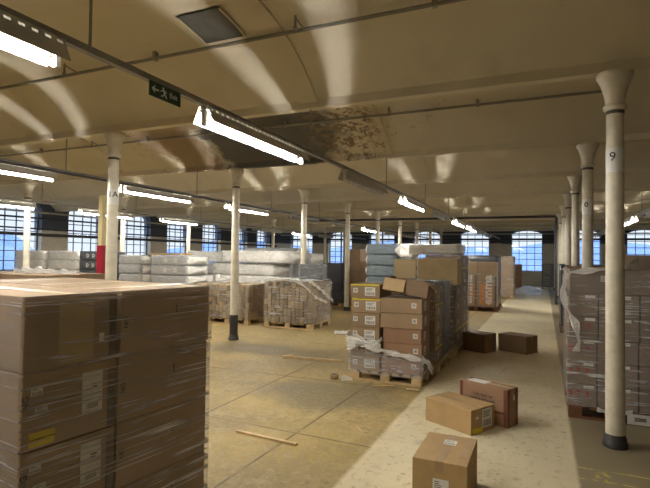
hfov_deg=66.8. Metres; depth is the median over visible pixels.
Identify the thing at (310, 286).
pack
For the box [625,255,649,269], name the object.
carton
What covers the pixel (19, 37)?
strip light
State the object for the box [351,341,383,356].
carton
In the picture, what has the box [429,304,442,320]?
carton
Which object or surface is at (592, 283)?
carton
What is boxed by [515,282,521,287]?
carton
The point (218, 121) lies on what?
strip light
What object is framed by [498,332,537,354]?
carton
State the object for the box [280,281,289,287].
pack
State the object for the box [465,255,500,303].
pack
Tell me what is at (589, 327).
carton
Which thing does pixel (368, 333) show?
carton
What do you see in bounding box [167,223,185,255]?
window
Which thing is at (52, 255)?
pack
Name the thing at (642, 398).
carton
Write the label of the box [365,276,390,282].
pack
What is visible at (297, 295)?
pack
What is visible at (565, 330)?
carton
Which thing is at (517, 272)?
carton
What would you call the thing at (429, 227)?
column
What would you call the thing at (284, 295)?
pack
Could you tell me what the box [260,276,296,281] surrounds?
film
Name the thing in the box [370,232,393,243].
window
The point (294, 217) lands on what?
strip light
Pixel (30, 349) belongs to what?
carton
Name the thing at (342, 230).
column
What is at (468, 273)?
film
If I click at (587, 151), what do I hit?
column
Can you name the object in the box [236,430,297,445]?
batten
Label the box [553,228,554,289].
column
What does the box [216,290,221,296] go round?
pack
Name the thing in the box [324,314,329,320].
pack
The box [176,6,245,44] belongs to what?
ceiling hatch
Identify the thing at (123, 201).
column
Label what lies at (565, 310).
carton
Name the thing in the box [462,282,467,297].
carton
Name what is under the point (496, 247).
wall
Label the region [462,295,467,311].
carton
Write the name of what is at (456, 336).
carton
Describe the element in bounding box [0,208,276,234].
pipe
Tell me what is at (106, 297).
film
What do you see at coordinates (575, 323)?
film tail
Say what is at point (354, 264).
carton
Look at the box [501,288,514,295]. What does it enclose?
carton
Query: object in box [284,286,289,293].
pack
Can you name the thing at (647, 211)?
strip light
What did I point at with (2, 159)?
cable tray
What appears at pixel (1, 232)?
pipe
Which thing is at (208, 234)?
window
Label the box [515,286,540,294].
sheet
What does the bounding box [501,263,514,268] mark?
carton
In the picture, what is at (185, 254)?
carton
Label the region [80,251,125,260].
pack
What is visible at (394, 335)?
carton
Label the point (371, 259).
pack
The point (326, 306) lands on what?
pack
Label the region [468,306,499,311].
pallet
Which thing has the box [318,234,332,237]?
strip light
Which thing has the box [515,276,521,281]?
carton
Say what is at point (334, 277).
carton
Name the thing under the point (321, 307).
pack
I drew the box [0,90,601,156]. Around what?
pipe
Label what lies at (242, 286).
pack
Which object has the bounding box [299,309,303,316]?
pack
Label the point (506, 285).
carton
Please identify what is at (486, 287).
carton
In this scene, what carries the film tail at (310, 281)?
attached to the film at (268, 280)
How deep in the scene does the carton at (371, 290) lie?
6.42 m
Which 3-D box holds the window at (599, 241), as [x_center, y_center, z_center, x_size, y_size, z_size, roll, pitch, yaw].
[14.648,0.406,27.972,1.720,2.430,0.050,0,-2,24]
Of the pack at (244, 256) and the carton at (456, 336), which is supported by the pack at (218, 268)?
the pack at (244, 256)
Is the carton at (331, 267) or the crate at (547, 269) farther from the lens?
the crate at (547, 269)
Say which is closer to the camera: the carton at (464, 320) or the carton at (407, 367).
the carton at (407, 367)
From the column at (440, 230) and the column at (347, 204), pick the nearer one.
the column at (347, 204)
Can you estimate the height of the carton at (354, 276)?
0.336 m
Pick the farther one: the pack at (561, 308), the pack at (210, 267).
the pack at (210, 267)
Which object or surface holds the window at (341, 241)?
in the wall at (496, 247)
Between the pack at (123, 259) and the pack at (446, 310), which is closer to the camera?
the pack at (446, 310)
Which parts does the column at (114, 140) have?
number plate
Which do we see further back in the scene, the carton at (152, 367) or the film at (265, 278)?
the film at (265, 278)
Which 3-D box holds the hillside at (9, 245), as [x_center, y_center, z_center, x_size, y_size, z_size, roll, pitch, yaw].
[-177.631,-1.740,105.114,90.000,31.060,228.000,0,-2,24]
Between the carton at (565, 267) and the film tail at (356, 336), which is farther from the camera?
the carton at (565, 267)
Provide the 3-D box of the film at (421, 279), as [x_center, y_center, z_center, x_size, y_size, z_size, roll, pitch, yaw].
[1.335,1.129,7.477,1.000,1.150,1.361,0,-2,24]
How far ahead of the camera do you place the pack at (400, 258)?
10.96 m
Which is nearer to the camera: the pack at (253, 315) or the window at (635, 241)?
the pack at (253, 315)
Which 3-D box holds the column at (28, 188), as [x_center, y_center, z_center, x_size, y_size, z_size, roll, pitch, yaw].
[-7.118,0.174,11.757,0.288,3.240,0.288,0,-1,16]
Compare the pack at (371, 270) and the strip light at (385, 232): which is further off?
the strip light at (385, 232)
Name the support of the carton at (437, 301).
on the carton at (435, 313)
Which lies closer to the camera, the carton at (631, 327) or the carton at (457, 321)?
the carton at (631, 327)
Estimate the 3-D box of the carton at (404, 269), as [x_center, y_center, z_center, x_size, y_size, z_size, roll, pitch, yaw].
[1.153,0.445,6.380,0.711,0.486,0.450,0,-2,26]
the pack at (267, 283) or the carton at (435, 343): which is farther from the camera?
the pack at (267, 283)
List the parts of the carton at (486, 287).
orange panel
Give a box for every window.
[0,206,38,270]
[68,211,97,250]
[125,217,147,254]
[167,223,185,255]
[203,225,217,261]
[239,229,244,262]
[257,231,266,247]
[292,236,311,251]
[329,232,351,262]
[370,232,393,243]
[414,232,439,257]
[461,231,488,254]
[511,231,542,271]
[580,231,600,264]
[627,230,649,254]
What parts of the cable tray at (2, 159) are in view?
hanger rod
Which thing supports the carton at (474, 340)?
on the floor
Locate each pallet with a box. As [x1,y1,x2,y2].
[209,316,264,324]
[264,319,329,329]
[330,303,343,306]
[350,366,433,386]
[434,349,452,372]
[449,342,462,356]
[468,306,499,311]
[501,294,514,298]
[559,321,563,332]
[565,392,649,427]
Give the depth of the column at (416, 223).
22.68 m
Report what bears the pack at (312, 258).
on the pack
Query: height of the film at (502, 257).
1.580 m
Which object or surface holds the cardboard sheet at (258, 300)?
attached to the film at (208, 282)
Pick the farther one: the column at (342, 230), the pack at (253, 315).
the column at (342, 230)
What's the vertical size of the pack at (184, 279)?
0.243 m
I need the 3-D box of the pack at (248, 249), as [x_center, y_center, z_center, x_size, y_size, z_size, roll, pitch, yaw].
[-1.652,0.287,17.468,2.344,0.293,1.018,0,-2,24]
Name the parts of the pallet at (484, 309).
board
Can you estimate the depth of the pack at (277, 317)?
10.92 m
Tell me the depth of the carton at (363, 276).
14.63 m
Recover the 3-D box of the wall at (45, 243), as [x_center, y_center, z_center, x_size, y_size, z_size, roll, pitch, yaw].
[-11.051,0.018,19.909,0.450,4.250,36.000,0,-2,24]
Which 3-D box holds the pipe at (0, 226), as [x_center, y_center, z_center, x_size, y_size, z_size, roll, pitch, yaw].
[-10.563,-0.556,19.710,0.060,0.060,34.700,0,-2,24]
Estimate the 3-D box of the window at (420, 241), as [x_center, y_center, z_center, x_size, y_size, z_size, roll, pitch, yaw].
[6.531,0.385,31.574,1.720,2.430,0.050,0,-2,24]
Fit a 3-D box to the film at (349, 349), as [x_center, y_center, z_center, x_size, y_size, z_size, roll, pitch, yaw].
[0.872,1.524,6.512,1.013,0.300,0.587,0,-2,24]
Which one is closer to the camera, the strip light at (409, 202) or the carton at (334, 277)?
the strip light at (409, 202)
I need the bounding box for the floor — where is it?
[204,286,649,487]
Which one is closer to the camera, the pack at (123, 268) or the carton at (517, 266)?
the pack at (123, 268)
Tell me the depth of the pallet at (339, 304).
15.56 m
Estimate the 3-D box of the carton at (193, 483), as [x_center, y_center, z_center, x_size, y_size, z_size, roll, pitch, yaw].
[-1.054,1.350,2.736,0.469,0.315,0.590,0,-2,31]
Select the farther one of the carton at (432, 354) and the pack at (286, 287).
the pack at (286, 287)
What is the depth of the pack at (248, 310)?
11.32 m
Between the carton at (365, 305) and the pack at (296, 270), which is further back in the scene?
the pack at (296, 270)
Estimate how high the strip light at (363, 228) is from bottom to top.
0.154 m
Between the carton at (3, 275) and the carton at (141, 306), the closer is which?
the carton at (141, 306)
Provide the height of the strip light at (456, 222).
0.154 m
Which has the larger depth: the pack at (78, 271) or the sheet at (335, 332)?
the pack at (78, 271)
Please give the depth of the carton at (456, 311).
8.15 m
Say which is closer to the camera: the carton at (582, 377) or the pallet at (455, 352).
the carton at (582, 377)
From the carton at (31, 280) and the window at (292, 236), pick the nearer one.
the carton at (31, 280)
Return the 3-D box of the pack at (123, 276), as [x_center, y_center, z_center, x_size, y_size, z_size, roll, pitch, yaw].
[-4.786,0.887,12.930,1.104,0.243,0.916,0,-2,24]
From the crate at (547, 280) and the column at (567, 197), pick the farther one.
the crate at (547, 280)
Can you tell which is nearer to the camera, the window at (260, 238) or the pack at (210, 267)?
the pack at (210, 267)
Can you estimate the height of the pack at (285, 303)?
0.152 m
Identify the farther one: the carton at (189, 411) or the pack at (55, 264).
the pack at (55, 264)
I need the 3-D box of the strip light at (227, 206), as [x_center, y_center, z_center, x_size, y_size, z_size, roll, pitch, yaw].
[-1.770,-0.807,11.491,0.188,0.154,1.700,0,-2,24]
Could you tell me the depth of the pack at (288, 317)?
10.81 m
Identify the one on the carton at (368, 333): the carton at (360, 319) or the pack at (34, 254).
the carton at (360, 319)
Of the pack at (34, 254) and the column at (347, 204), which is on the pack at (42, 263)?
the pack at (34, 254)
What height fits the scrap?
0.081 m
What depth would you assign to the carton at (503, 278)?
19.71 m
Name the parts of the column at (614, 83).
number plate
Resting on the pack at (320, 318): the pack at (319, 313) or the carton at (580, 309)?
the pack at (319, 313)
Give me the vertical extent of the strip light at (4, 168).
0.154 m
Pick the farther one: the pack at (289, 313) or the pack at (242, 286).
the pack at (242, 286)
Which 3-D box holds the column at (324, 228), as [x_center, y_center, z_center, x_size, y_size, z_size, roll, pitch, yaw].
[-0.004,0.668,27.794,0.288,3.240,0.288,0,-2,31]
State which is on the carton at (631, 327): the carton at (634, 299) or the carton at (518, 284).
the carton at (634, 299)
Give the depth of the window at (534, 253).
29.05 m
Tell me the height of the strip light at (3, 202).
0.154 m
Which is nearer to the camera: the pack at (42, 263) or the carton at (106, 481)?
the carton at (106, 481)
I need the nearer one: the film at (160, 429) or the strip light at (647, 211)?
the film at (160, 429)
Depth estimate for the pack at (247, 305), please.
11.31 m
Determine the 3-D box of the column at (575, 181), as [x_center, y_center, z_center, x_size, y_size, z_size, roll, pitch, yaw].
[4.890,0.285,9.628,0.288,3.240,0.288,0,-1,16]
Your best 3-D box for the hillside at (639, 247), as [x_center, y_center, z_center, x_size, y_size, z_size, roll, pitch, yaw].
[56.676,7.212,177.102,300.000,23.079,90.000,0,-2,24]
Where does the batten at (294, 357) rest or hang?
on the floor
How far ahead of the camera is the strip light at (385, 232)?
21.96 m
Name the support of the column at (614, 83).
on the floor
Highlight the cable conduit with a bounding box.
[0,160,445,241]
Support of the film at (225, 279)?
on the pack
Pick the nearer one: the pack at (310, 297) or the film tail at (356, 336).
the film tail at (356, 336)
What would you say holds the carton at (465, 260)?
on the carton at (464, 279)
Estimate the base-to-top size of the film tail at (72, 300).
0.389 m
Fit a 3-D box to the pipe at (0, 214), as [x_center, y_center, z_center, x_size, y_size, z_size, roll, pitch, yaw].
[-10.557,-0.956,19.720,0.070,0.070,34.700,0,-2,24]
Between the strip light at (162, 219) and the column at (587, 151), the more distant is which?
the strip light at (162, 219)
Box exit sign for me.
[149,78,180,107]
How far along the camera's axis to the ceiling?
6.50 m
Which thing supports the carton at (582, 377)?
on the carton at (584, 392)
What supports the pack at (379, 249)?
on the pack at (371, 259)
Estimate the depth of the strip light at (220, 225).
18.30 m
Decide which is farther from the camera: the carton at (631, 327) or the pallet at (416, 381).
the pallet at (416, 381)
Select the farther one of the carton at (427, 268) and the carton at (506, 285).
the carton at (506, 285)
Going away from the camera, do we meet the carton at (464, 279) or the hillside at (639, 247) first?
the carton at (464, 279)
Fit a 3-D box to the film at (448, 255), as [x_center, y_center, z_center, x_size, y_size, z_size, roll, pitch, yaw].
[2.257,0.455,9.065,0.696,0.520,1.041,0,-2,24]
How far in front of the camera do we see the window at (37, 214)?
18.52 m
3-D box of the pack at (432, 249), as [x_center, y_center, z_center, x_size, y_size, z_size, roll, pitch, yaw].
[2.078,0.104,9.122,0.937,0.187,0.768,0,-2,24]
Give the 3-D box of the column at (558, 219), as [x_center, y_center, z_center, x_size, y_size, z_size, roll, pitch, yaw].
[9.633,0.613,20.319,0.288,3.240,0.288,0,-1,16]
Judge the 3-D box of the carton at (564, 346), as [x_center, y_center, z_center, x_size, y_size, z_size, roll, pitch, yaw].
[2.896,1.319,5.657,0.259,0.223,0.480,0,-2,24]
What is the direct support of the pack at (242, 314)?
on the pallet at (261, 319)
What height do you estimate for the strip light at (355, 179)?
0.154 m
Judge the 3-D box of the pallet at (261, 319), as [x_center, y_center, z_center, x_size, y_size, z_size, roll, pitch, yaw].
[-2.002,1.814,12.148,1.176,0.120,1.440,0,-2,24]
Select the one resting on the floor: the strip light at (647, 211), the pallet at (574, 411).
the pallet at (574, 411)
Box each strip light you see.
[0,9,70,68]
[0,163,57,181]
[0,199,36,208]
[78,208,132,218]
[119,184,193,202]
[159,217,198,224]
[193,105,309,163]
[217,223,245,229]
[224,203,270,215]
[259,228,282,233]
[288,214,319,222]
[292,232,310,235]
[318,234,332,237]
[331,222,353,228]
[338,169,387,195]
[361,227,375,232]
[384,231,397,235]
[398,195,427,211]
[431,210,450,220]
[452,219,465,227]
[466,225,476,231]
[477,230,485,235]
[625,216,637,224]
[639,207,649,217]
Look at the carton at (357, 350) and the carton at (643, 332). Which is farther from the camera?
the carton at (357, 350)
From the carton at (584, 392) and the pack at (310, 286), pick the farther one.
the pack at (310, 286)
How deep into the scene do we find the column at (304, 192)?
11.98 m
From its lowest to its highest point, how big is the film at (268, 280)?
0.910 m
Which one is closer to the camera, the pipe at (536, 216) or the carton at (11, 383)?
the carton at (11, 383)
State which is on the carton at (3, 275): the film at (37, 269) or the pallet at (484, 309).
the film at (37, 269)
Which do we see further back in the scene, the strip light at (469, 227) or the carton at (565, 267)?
the strip light at (469, 227)
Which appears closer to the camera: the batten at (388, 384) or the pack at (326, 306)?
the batten at (388, 384)
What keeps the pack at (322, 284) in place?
on the pack
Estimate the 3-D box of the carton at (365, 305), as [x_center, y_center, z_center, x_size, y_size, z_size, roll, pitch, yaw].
[0.638,0.808,6.641,0.400,0.182,0.522,0,-2,25]
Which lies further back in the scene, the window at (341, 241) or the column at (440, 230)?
the window at (341, 241)
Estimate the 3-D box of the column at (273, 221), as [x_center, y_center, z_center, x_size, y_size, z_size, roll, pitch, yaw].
[-2.376,0.503,22.448,0.288,3.240,0.288,2,-2,-29]
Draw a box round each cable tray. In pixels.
[0,0,499,238]
[0,139,432,238]
[0,183,365,239]
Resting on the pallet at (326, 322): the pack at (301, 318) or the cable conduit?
the pack at (301, 318)
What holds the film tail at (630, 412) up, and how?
attached to the film at (627, 312)
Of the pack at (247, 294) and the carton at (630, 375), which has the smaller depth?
the carton at (630, 375)
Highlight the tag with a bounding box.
[627,414,649,426]
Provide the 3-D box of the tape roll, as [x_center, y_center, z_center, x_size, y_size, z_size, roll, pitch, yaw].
[0.126,1.732,6.457,0.110,0.060,0.110,0,-2,24]
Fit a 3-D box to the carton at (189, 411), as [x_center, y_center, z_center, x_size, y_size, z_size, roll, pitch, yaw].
[-1.050,1.032,2.744,0.469,0.315,0.590,0,-2,31]
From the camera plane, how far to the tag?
4.76 m
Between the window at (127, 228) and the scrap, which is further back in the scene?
the window at (127, 228)
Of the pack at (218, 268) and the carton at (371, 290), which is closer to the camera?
the carton at (371, 290)
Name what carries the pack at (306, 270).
on the film at (298, 279)
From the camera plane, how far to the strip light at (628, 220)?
13.02 m
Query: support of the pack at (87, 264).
on the pack
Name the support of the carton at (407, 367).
on the pallet at (416, 381)
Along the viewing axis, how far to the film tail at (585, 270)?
4.93 m
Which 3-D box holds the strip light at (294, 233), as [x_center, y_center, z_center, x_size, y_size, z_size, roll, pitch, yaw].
[-1.133,-0.488,24.025,0.188,0.154,1.700,0,-2,24]
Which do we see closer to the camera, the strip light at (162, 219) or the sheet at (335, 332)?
the sheet at (335, 332)
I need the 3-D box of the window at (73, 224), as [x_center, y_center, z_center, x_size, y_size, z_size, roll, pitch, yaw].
[-10.472,-0.276,21.262,0.050,2.720,1.750,0,-2,24]
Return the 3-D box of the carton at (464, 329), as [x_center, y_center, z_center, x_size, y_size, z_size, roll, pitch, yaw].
[2.330,1.600,9.106,0.492,0.251,0.730,0,-2,24]
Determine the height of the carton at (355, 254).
0.336 m
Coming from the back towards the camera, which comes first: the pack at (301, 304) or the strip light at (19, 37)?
the pack at (301, 304)
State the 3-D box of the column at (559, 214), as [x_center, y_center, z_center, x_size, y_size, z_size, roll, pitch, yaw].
[8.447,0.531,17.646,0.288,3.240,0.288,1,-1,-14]
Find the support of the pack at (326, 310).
on the pack at (325, 316)
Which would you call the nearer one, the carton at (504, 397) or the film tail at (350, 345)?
the carton at (504, 397)
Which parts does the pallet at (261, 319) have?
board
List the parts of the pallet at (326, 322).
board, board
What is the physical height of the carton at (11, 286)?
0.316 m
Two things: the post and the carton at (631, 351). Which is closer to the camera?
the carton at (631, 351)
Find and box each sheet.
[252,284,264,311]
[334,331,347,333]
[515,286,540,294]
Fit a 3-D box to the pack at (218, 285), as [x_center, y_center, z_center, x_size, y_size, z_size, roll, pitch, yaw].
[-2.414,1.019,11.823,0.087,0.152,0.474,0,-2,24]
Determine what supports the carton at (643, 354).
on the carton at (644, 374)
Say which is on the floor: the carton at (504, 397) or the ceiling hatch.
the carton at (504, 397)
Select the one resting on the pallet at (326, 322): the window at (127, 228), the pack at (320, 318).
the pack at (320, 318)
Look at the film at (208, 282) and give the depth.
11.54 m
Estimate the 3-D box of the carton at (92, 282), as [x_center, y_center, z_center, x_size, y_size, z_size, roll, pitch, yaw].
[-1.447,0.394,3.008,0.462,0.316,0.592,0,-2,31]
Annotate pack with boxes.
[14,259,47,267]
[15,250,47,258]
[47,251,79,259]
[47,260,84,269]
[55,269,79,272]
[79,260,118,269]
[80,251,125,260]
[80,270,120,278]
[118,264,150,273]
[119,255,151,263]
[119,273,154,281]
[151,255,208,265]
[151,265,207,274]
[151,275,208,284]
[187,251,221,261]
[208,262,229,272]
[210,283,219,289]
[213,263,289,275]
[213,274,288,282]
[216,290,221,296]
[217,283,229,289]
[221,250,300,262]
[240,312,244,319]
[241,284,254,291]
[244,308,257,313]
[244,312,258,319]
[245,286,252,291]
[245,291,252,296]
[245,297,252,302]
[245,302,251,307]
[247,248,309,252]
[258,263,292,264]
[265,281,273,286]
[273,281,282,286]
[275,315,279,321]
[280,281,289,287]
[283,294,287,300]
[283,301,287,307]
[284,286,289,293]
[287,308,291,315]
[287,316,291,322]
[292,282,301,287]
[293,253,322,263]
[293,264,299,274]
[295,294,300,301]
[299,264,326,279]
[299,302,303,308]
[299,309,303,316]
[299,316,303,323]
[307,281,324,287]
[307,306,316,312]
[307,312,316,318]
[308,282,317,288]
[308,288,317,294]
[308,294,317,300]
[308,300,317,306]
[308,317,317,324]
[316,310,323,316]
[317,304,323,310]
[318,281,330,286]
[318,315,323,321]
[324,303,329,309]
[324,308,329,314]
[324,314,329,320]
[365,244,399,254]
[365,265,393,275]
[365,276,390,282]
[366,254,410,265]
[394,244,419,257]
[400,258,416,269]
[409,244,464,254]
[424,279,450,356]
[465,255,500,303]
[559,265,604,326]
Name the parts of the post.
post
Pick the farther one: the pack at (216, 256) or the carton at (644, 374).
the pack at (216, 256)
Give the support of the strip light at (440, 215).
attached to the cable tray at (71, 42)
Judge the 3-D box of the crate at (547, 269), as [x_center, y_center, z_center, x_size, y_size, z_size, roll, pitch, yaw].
[11.961,1.354,26.327,0.720,0.620,0.615,0,-2,24]
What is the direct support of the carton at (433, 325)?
on the carton at (435, 343)
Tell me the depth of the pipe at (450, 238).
29.87 m
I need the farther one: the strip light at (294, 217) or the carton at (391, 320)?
the strip light at (294, 217)
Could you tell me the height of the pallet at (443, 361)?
0.130 m
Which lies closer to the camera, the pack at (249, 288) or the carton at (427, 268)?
the carton at (427, 268)
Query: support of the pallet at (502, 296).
on the floor
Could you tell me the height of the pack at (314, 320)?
0.122 m
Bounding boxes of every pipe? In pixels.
[0,0,465,89]
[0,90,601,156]
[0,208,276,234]
[0,214,276,237]
[0,226,270,242]
[0,231,276,246]
[280,238,649,240]
[281,233,649,235]
[319,215,557,304]
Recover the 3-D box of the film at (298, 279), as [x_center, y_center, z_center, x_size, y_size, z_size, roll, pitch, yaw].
[-0.605,0.811,11.335,1.205,0.037,1.070,0,-2,24]
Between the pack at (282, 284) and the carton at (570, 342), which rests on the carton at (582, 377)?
the carton at (570, 342)
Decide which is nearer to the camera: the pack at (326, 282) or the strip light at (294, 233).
the pack at (326, 282)
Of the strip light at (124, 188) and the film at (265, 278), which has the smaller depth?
the strip light at (124, 188)
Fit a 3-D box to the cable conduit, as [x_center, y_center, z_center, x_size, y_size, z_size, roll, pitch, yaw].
[1.395,-0.581,16.999,0.032,0.032,30.163,0,-2,24]
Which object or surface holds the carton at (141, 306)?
on the carton at (152, 367)
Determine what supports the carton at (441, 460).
on the floor
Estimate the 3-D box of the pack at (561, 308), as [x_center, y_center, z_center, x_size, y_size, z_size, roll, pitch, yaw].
[5.881,1.155,11.091,1.099,1.347,1.079,0,-2,24]
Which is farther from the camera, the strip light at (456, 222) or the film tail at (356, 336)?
the strip light at (456, 222)
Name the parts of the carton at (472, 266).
orange panel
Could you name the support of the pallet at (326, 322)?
on the floor
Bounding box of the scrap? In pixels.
[341,376,351,380]
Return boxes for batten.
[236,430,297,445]
[290,356,342,361]
[372,384,393,386]
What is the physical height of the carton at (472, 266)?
1.360 m
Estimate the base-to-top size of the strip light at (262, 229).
0.154 m
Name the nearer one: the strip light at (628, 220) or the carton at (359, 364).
the carton at (359, 364)
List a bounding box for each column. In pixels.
[21,183,34,267]
[103,131,125,279]
[119,197,128,251]
[185,207,192,252]
[228,168,243,340]
[270,219,276,247]
[299,188,309,263]
[323,227,327,262]
[342,230,344,262]
[343,201,352,310]
[374,210,381,243]
[396,217,403,243]
[414,222,419,270]
[427,226,432,254]
[438,229,443,243]
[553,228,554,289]
[557,213,561,303]
[558,219,558,297]
[559,205,565,263]
[562,193,571,264]
[567,175,581,265]
[576,142,598,267]
[596,67,633,450]
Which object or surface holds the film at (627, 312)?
on the pallet at (574, 411)
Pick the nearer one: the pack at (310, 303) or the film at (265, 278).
the pack at (310, 303)
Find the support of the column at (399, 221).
on the floor
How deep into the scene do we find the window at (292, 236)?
35.32 m
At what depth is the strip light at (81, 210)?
12.91 m
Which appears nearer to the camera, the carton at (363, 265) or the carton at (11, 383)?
the carton at (11, 383)
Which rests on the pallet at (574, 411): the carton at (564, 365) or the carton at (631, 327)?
the carton at (564, 365)
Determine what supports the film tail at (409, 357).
attached to the film at (349, 349)
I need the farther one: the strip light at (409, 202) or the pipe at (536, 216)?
the pipe at (536, 216)
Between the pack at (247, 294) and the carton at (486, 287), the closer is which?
the pack at (247, 294)
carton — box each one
[0,272,104,279]
[0,277,101,283]
[0,283,53,289]
[0,287,116,374]
[0,358,115,453]
[0,425,114,487]
[18,280,151,286]
[66,283,208,355]
[113,396,205,487]
[114,340,206,421]
[120,450,203,487]
[148,253,192,255]
[325,263,344,272]
[325,273,344,282]
[330,283,343,292]
[330,293,343,302]
[349,272,359,282]
[350,249,368,260]
[350,260,365,271]
[350,326,383,340]
[350,354,382,371]
[351,282,390,298]
[351,312,380,327]
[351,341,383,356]
[352,298,380,313]
[360,262,366,272]
[360,273,366,282]
[380,295,429,314]
[380,312,429,329]
[382,259,444,298]
[382,355,427,375]
[383,326,428,344]
[383,340,428,358]
[402,291,442,306]
[412,432,476,487]
[417,258,461,284]
[425,255,467,268]
[426,391,493,435]
[428,346,441,365]
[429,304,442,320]
[429,318,442,335]
[429,332,442,350]
[449,327,461,347]
[450,284,461,300]
[450,299,461,316]
[450,313,461,332]
[460,377,517,427]
[461,322,467,341]
[462,269,467,282]
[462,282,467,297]
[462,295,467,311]
[462,309,467,326]
[463,330,495,352]
[468,262,477,306]
[477,262,497,307]
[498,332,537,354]
[501,256,514,262]
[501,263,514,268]
[501,269,514,275]
[501,275,514,282]
[501,282,514,288]
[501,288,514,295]
[515,264,521,269]
[515,270,521,275]
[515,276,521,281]
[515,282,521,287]
[564,266,604,272]
[564,326,566,348]
[564,346,565,369]
[564,365,565,391]
[565,310,566,328]
[566,268,649,295]
[566,332,596,361]
[566,354,595,384]
[566,375,595,407]
[567,291,597,316]
[567,312,597,338]
[596,338,637,365]
[596,361,637,388]
[596,382,637,412]
[598,294,638,318]
[598,316,638,341]
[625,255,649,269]
[637,295,649,319]
[637,341,649,366]
[638,364,649,390]
[638,388,649,413]
[639,318,649,342]
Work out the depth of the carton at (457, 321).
8.13 m
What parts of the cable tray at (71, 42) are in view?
hanger rod, hanger rod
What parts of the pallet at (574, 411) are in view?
board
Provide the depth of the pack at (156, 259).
12.04 m
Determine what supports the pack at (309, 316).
on the pack at (314, 320)
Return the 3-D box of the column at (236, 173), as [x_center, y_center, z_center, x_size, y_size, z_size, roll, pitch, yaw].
[-1.707,0.188,9.357,0.288,3.240,0.288,0,-2,31]
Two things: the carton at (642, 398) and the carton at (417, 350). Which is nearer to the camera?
the carton at (642, 398)
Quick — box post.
[96,195,106,273]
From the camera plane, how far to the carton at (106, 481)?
2.15 m
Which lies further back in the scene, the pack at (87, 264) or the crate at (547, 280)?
the crate at (547, 280)
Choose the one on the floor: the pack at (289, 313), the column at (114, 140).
the column at (114, 140)
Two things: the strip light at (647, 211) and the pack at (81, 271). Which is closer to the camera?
the strip light at (647, 211)
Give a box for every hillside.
[0,234,32,269]
[167,239,649,270]
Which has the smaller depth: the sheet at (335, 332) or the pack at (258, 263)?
the sheet at (335, 332)
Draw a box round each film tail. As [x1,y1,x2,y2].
[32,300,191,352]
[289,278,326,303]
[309,280,332,302]
[345,330,380,353]
[346,337,428,364]
[347,337,381,349]
[422,355,433,374]
[560,273,580,351]
[569,258,638,273]
[597,407,632,414]
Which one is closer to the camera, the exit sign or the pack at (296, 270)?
the exit sign
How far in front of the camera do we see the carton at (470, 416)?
4.63 m
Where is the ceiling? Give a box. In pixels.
[0,0,649,232]
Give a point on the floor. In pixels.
(252, 388)
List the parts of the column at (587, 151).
number plate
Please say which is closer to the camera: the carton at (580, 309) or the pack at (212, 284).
the carton at (580, 309)
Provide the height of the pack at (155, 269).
0.243 m
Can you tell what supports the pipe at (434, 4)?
attached to the ceiling
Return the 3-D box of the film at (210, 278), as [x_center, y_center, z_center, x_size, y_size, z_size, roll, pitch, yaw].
[-2.779,0.843,12.274,0.346,0.196,0.131,1,-1,-3]
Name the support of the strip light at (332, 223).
attached to the cable tray at (2, 159)
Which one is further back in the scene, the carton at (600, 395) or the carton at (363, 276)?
the carton at (363, 276)
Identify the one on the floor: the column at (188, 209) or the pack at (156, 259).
the column at (188, 209)
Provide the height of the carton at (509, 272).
0.258 m
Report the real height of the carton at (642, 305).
0.223 m
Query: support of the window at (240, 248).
in the wall at (45, 243)
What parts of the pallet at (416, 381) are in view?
board, board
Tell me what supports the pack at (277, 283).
on the pack
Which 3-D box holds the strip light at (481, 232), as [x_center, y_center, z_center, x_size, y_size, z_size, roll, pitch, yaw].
[6.536,-0.469,20.623,0.188,0.154,1.700,0,-2,24]
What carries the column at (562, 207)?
on the floor
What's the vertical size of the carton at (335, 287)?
0.311 m
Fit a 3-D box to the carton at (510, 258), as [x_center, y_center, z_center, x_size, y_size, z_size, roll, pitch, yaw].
[7.484,0.640,20.300,0.570,0.258,1.200,0,-2,24]
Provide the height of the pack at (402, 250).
0.307 m
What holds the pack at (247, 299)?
on the pack at (247, 305)
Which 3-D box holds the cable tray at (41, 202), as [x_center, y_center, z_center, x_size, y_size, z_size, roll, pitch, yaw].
[-3.418,-0.971,18.872,0.044,0.498,30.663,0,-2,24]
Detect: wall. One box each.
[0,203,271,271]
[275,230,632,286]
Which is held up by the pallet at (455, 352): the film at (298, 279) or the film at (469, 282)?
the film at (469, 282)
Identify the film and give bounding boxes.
[0,283,212,365]
[0,343,209,487]
[13,266,76,273]
[206,274,219,281]
[208,282,264,316]
[218,276,260,282]
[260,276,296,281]
[264,280,328,322]
[270,277,329,280]
[348,349,431,376]
[378,279,453,358]
[423,254,469,281]
[450,282,469,349]
[468,273,498,305]
[501,257,515,294]
[562,268,649,413]
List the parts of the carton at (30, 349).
pale panel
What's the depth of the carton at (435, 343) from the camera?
6.73 m
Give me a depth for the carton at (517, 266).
25.32 m
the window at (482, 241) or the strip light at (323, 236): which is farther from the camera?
the window at (482, 241)
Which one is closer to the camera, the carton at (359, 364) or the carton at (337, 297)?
the carton at (359, 364)
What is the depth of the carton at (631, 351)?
4.83 m
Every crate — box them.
[542,263,553,274]
[542,275,553,286]
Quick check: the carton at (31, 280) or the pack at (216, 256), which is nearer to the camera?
the carton at (31, 280)
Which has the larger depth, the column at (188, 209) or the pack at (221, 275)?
the column at (188, 209)
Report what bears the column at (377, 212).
on the floor
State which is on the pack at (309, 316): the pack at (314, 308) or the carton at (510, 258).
the pack at (314, 308)
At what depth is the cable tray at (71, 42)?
3.20 m
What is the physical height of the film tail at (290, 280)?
0.584 m
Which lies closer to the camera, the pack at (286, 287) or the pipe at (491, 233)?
the pack at (286, 287)
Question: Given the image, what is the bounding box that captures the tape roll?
[330,373,338,378]
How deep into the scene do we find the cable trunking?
11.98 m

